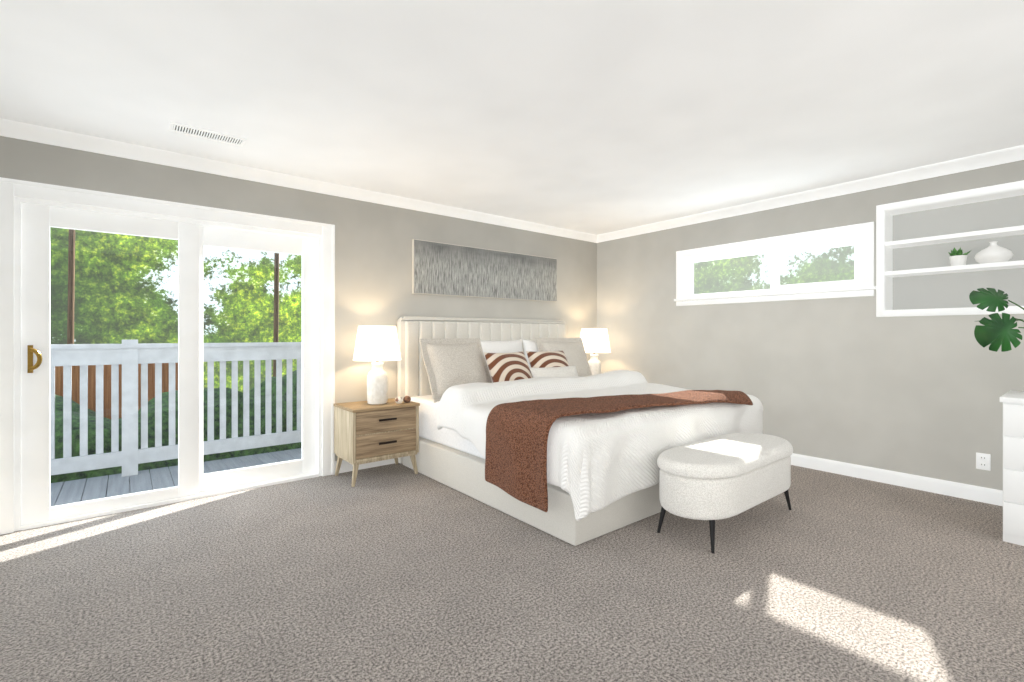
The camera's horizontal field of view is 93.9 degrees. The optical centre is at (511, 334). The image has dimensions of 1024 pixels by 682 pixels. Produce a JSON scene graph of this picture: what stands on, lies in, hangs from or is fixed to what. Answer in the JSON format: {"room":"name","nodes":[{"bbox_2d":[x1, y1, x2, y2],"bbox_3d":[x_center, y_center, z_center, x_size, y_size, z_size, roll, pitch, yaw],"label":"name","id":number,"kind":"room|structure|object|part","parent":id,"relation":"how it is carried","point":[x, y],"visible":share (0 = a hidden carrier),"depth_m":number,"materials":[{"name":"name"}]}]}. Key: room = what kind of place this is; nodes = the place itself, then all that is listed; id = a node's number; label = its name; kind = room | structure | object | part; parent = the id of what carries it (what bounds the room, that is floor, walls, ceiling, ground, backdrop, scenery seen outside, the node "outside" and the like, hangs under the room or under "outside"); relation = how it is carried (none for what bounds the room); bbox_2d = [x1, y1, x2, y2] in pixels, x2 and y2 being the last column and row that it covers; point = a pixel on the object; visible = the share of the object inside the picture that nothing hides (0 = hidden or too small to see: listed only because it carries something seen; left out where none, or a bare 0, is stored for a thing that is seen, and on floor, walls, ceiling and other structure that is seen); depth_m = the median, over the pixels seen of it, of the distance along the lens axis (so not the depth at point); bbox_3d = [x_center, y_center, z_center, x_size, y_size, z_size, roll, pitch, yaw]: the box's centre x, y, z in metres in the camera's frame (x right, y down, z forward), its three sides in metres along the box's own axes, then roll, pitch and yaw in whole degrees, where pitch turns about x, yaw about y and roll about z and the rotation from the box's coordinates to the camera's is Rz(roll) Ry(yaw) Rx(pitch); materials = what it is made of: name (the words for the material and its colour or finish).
{"room":"bedroom","nodes":[
{"label":"bedroom","id":0,"kind":"room"},
{"bbox_2d":[0,136,596,534],"bbox_3d":[-1.174,-0.040,4.407,6.020,2.440,0.182,0,0,-39],"label":"wall","id":1,"kind":"structure","parent":0,"point":[373,241],"depth_m":4.00,"materials":[{"name":"paint"}]},
{"bbox_3d":[-2.918,0.150,2.924,0.067,0.170,0.036,0,0,-39],"label":"handle","id":2,"kind":"part","parent":1,"relation":"part of","materials":[{"name":"gold metal"}]},
{"bbox_3d":[-2.277,0.130,3.417,1.980,2.100,0.022,0,0,-39],"label":"casing","id":3,"kind":"part","parent":1,"relation":"part of","materials":[{"name":"white wood"}]},
{"bbox_2d":[0,177,334,474],"bbox_3d":[-2.274,0.128,3.413,1.988,2.104,0.030,0,0,-39],"label":"door trim","id":4,"kind":"structure","parent":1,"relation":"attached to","point":[7,180],"depth_m":3.63,"materials":[{"name":"white wood"}]},
{"bbox_2d":[14,196,321,530],"bbox_3d":[-2.332,0.180,3.486,1.800,2.020,0.165,0,0,-39],"label":"door","id":5,"kind":"structure","parent":1,"relation":"in","point":[17,200],"depth_m":3.14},
{"bbox_2d":[21,203,198,524],"bbox_3d":[-2.635,0.179,3.200,0.910,1.958,0.040,0,0,-39],"label":"panel","id":6,"kind":"object","parent":5,"relation":"attached to","point":[36,220],"depth_m":3.02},
{"bbox_2d":[199,226,315,491],"bbox_3d":[-2.018,0.179,3.761,0.905,1.958,0.040,0,0,-39],"label":"panel","id":7,"kind":"object","parent":5,"relation":"attached to","point":[208,236],"depth_m":3.87,"materials":[{"name":"white plastic"}]},
{"bbox_2d":[0,118,596,242],"bbox_3d":[-1.111,-1.218,4.329,5.700,0.085,0.064,0,0,-39],"label":"crown molding","id":8,"kind":"structure","parent":1,"relation":"attached to","point":[8,128],"depth_m":3.60,"materials":[{"name":"white wood"}]},
{"bbox_2d":[335,459,394,472],"bbox_3d":[-0.207,1.127,5.088,3.340,0.105,0.016,0,0,-39],"label":"baseboard","id":9,"kind":"structure","parent":1,"relation":"attached to","point":[345,466],"depth_m":4.19,"materials":[{"name":"white wood"}]},
{"bbox_2d":[412,239,556,301],"bbox_3d":[-0.205,-0.640,5.073,1.865,0.510,0.039,0,0,-39],"label":"painting","id":10,"kind":"object","parent":1,"relation":"attached to","point":[445,269],"visible":1,"depth_m":4.95,"materials":[{"name":"fabric"}]},
{"bbox_2d":[0,0,1023,234],"bbox_3d":[0.406,-1.309,2.446,6.020,0.102,5.220,0,0,-39],"label":"ceiling","id":11,"kind":"structure","parent":0,"point":[596,117],"depth_m":2.48,"materials":[{"name":"paint"}]},
{"bbox_2d":[173,125,241,143],"bbox_3d":[-1.909,-1.259,3.008,0.390,0.001,0.130,0,0,-39],"label":"ceiling vent","id":12,"kind":"object","parent":11,"relation":"in","point":[176,125],"depth_m":2.98,"materials":[{"name":"grey metal"}]},
{"bbox_2d":[0,463,1023,681],"bbox_3d":[0.450,1.205,2.391,6.020,0.050,5.080,0,0,-39],"label":"floor","id":13,"kind":"structure","parent":0,"point":[399,574],"depth_m":2.15,"materials":[{"name":"grey carpet"}]},
{"bbox_2d":[333,398,419,486],"bbox_3d":[-1.135,0.881,4.019,0.577,0.603,0.446,0,0,-39],"label":"nightstand","id":14,"kind":"object","parent":13,"relation":"on","point":[364,432],"visible":0.98,"depth_m":3.85,"materials":[{"name":"brown wood"}]},
{"bbox_3d":[-1.140,1.004,4.026,0.545,0.018,0.408,0,0,-39],"label":"rail","id":15,"kind":"part","parent":14,"relation":"part of","materials":[{"name":"brown wood"}]},
{"bbox_2d":[353,326,400,404],"bbox_3d":[-1.129,0.254,4.008,0.390,0.650,0.390,0,0,-39],"label":"lamp","id":16,"kind":"object","parent":14,"relation":"on","point":[373,343],"visible":1,"depth_m":3.90,"materials":[{"name":"ceramic"}]},
{"bbox_3d":[-1.129,0.072,4.008,0.390,0.285,0.390,0,0,-39],"label":"lamp shade","id":17,"kind":"part","parent":16,"relation":"part of","materials":[{"name":"white fabric"}]},
{"bbox_2d":[395,396,410,403],"bbox_3d":[-0.916,0.548,4.021,0.067,0.063,0.147,0,0,42],"label":"decorative balls","id":18,"kind":"object","parent":14,"relation":"on","point":[406,399],"visible":1,"depth_m":3.98},
{"bbox_2d":[397,316,762,545],"bbox_3d":[0.493,0.503,4.127,2.387,1.346,2.377,0,0,-39],"label":"bed","id":19,"kind":"object","parent":13,"relation":"on","point":[515,419],"visible":0.98,"depth_m":3.38,"materials":[{"name":"fabric"}]},
{"bbox_3d":[0.494,0.730,4.161,2.030,0.340,2.081,0,0,-39],"label":"mattress","id":20,"kind":"part","parent":19,"relation":"part of","materials":[{"name":"white fabric"}]},
{"bbox_3d":[-0.204,0.503,5.028,2.130,1.346,0.068,0,0,-39],"label":"headboard","id":21,"kind":"part","parent":19,"relation":"part of","materials":[{"name":"fabric"}]},
{"bbox_2d":[480,339,522,382],"bbox_3d":[-0.117,0.296,4.832,0.620,0.500,0.214,0,-10,-39],"label":"pillow","id":22,"kind":"object","parent":19,"relation":"on","point":[486,345],"depth_m":4.78,"materials":[{"name":"fabric"}]},
{"bbox_2d":[523,340,538,373],"bbox_3d":[0.381,0.300,5.226,0.620,0.500,0.209,0,-10,-39],"label":"pillow","id":23,"kind":"object","parent":19,"relation":"on","point":[528,345],"depth_m":5.06,"materials":[{"name":"white fabric"}]},
{"bbox_3d":[0.509,1.038,4.143,2.130,0.276,2.135,0,0,-39],"label":"frame","id":24,"kind":"part","parent":19,"relation":"part of","materials":[{"name":"fabric"}]},
{"bbox_2d":[436,370,762,521],"bbox_3d":[0.765,0.695,3.825,2.322,0.665,1.513,0,0,-39],"label":"duvet","id":25,"kind":"object","parent":19,"relation":"on","point":[607,433],"depth_m":3.12,"materials":[{"name":"white fabric"}]},
{"bbox_2d":[485,390,752,511],"bbox_3d":[0.846,0.718,3.399,2.019,0.550,0.808,0,0,-39],"label":"throw","id":26,"kind":"object","parent":19,"relation":"on","point":[590,454],"depth_m":2.86,"materials":[{"name":"fabric"}]},
{"bbox_2d":[657,433,792,552],"bbox_3d":[1.372,0.945,3.031,1.220,0.474,0.470,0,0,-39],"label":"bench","id":27,"kind":"object","parent":13,"relation":"on","point":[724,476],"visible":1,"depth_m":2.72,"materials":[{"name":"fabric"}]},
{"bbox_3d":[1.372,0.745,3.031,1.220,0.073,0.470,0,0,-39],"label":"lid","id":28,"kind":"part","parent":27,"relation":"part of","materials":[{"name":"fabric"}]},
{"bbox_2d":[1000,391,1023,545],"bbox_3d":[3.257,0.767,2.510,0.496,0.825,0.932,0,0,-39],"label":"dresser","id":29,"kind":"object","parent":13,"relation":"on","point":[1013,401],"visible":1,"depth_m":2.69,"materials":[{"name":"white paint"}]},
{"bbox_2d":[969,288,1023,351],"bbox_3d":[3.159,-0.022,2.659,0.695,0.752,0.909,0,0,-39],"label":"monstera plant","id":30,"kind":"object","parent":29,"relation":"on","point":[997,332],"visible":1,"depth_m":2.83,"materials":[{"name":"green plant"}]},
{"bbox_3d":[0.989,0.881,5.730,0.592,0.603,0.446,0,0,-39],"label":"nightstand","id":31,"kind":"object","parent":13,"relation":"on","visible":0},
{"bbox_2d":[580,328,610,374],"bbox_3d":[0.981,0.254,5.708,0.390,0.650,0.390,0,0,-39],"label":"lamp","id":32,"kind":"object","parent":31,"relation":"on","point":[595,340],"visible":0.77,"depth_m":5.57,"materials":[{"name":"fabric"}]},
{"bbox_3d":[0.981,0.072,5.708,0.390,0.285,0.390,0,0,-39],"label":"lamp shade","id":33,"kind":"part","parent":32,"relation":"part of","materials":[{"name":"white fabric"}]},
{"bbox_2d":[597,160,1023,489],"bbox_3d":[2.747,-0.040,4.229,0.279,2.440,5.062,0,0,-40],"label":"wall","id":34,"kind":"structure","parent":0,"point":[834,379],"depth_m":4.01,"materials":[{"name":"paint"}]},
{"bbox_3d":[2.372,-0.610,4.556,0.090,0.600,1.810,0,0,-39],"label":"window casing","id":35,"kind":"part","parent":34,"relation":"part of","materials":[{"name":"white wood"}]},
{"bbox_2d":[597,145,1023,242],"bbox_3d":[2.600,-1.218,4.213,0.064,0.085,4.900,0,0,-39],"label":"crown molding","id":36,"kind":"structure","parent":34,"relation":"attached to","point":[1012,154],"depth_m":4.00,"materials":[{"name":"white wood"}]},
{"bbox_2d":[790,453,1002,505],"bbox_3d":[2.619,1.127,4.228,0.016,0.105,4.900,0,0,-39],"label":"baseboard","id":37,"kind":"structure","parent":34,"relation":"attached to","point":[955,489],"depth_m":3.70,"materials":[{"name":"white wood"}]},
{"bbox_2d":[876,180,1023,316],"bbox_3d":[3.448,-0.588,3.198,0.018,0.895,1.655,0,0,-39],"label":"trim","id":38,"kind":"structure","parent":34,"relation":"attached to","point":[880,209],"depth_m":3.63,"materials":[{"name":"white wood"}]},
{"bbox_2d":[885,188,1023,309],"bbox_3d":[3.539,-0.588,3.271,0.224,0.831,1.591,0,0,-39],"label":"niche","id":39,"kind":"object","parent":34,"relation":"attached to","point":[890,244],"visible":0.82,"depth_m":3.58,"materials":[{"name":"white wood"}]},
{"bbox_2d":[948,247,969,265],"bbox_3d":[3.310,-0.576,3.533,0.102,0.150,0.126,0,0,-15],"label":"potted plant","id":40,"kind":"object","parent":39,"relation":"on","point":[956,258],"visible":0.9,"depth_m":3.52,"materials":[{"name":"white ceramic"}]},
{"bbox_3d":[3.308,-0.541,3.544,0.100,0.080,0.100,0,0,-39],"label":"pot","id":41,"kind":"part","parent":40,"relation":"part of","materials":[{"name":"white ceramic"}]},
{"bbox_2d":[974,241,1012,263],"bbox_3d":[3.425,-0.580,3.400,0.196,0.158,0.196,0,0,-39],"label":"vase","id":42,"kind":"object","parent":39,"relation":"on","point":[994,253],"visible":0.88,"depth_m":3.35,"materials":[{"name":"white ceramic"}]},
{"bbox_3d":[3.624,-0.588,3.340,0.004,0.787,1.547,0,0,-39],"label":"niche panel","id":43,"kind":"part","parent":34,"relation":"part of","materials":[{"name":"grey paint"}]},
{"bbox_2d":[976,452,990,470],"bbox_3d":[3.319,0.895,3.367,0.006,0.116,0.074,0,0,-39],"label":"outlet","id":44,"kind":"object","parent":34,"relation":"attached to","point":[978,461],"visible":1,"depth_m":3.36,"materials":[{"name":"white plastic"}]},
{"label":"outside","id":45,"kind":"structure","parent":0,"visible":0},
{"bbox_2d":[50,227,853,506],"bbox_3d":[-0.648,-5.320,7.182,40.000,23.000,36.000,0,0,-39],"label":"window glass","id":46,"kind":"object","parent":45,"point":[114,297],"visible":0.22,"depth_m":5.99,"materials":[{"name":"glass"}]},
{"bbox_3d":[-3.180,0.762,4.263,6.804,1.435,0.120,0,0,-39],"label":"deck rail","id":47,"kind":"part","parent":46,"relation":"part of","materials":[{"name":"paint"}]}
]}

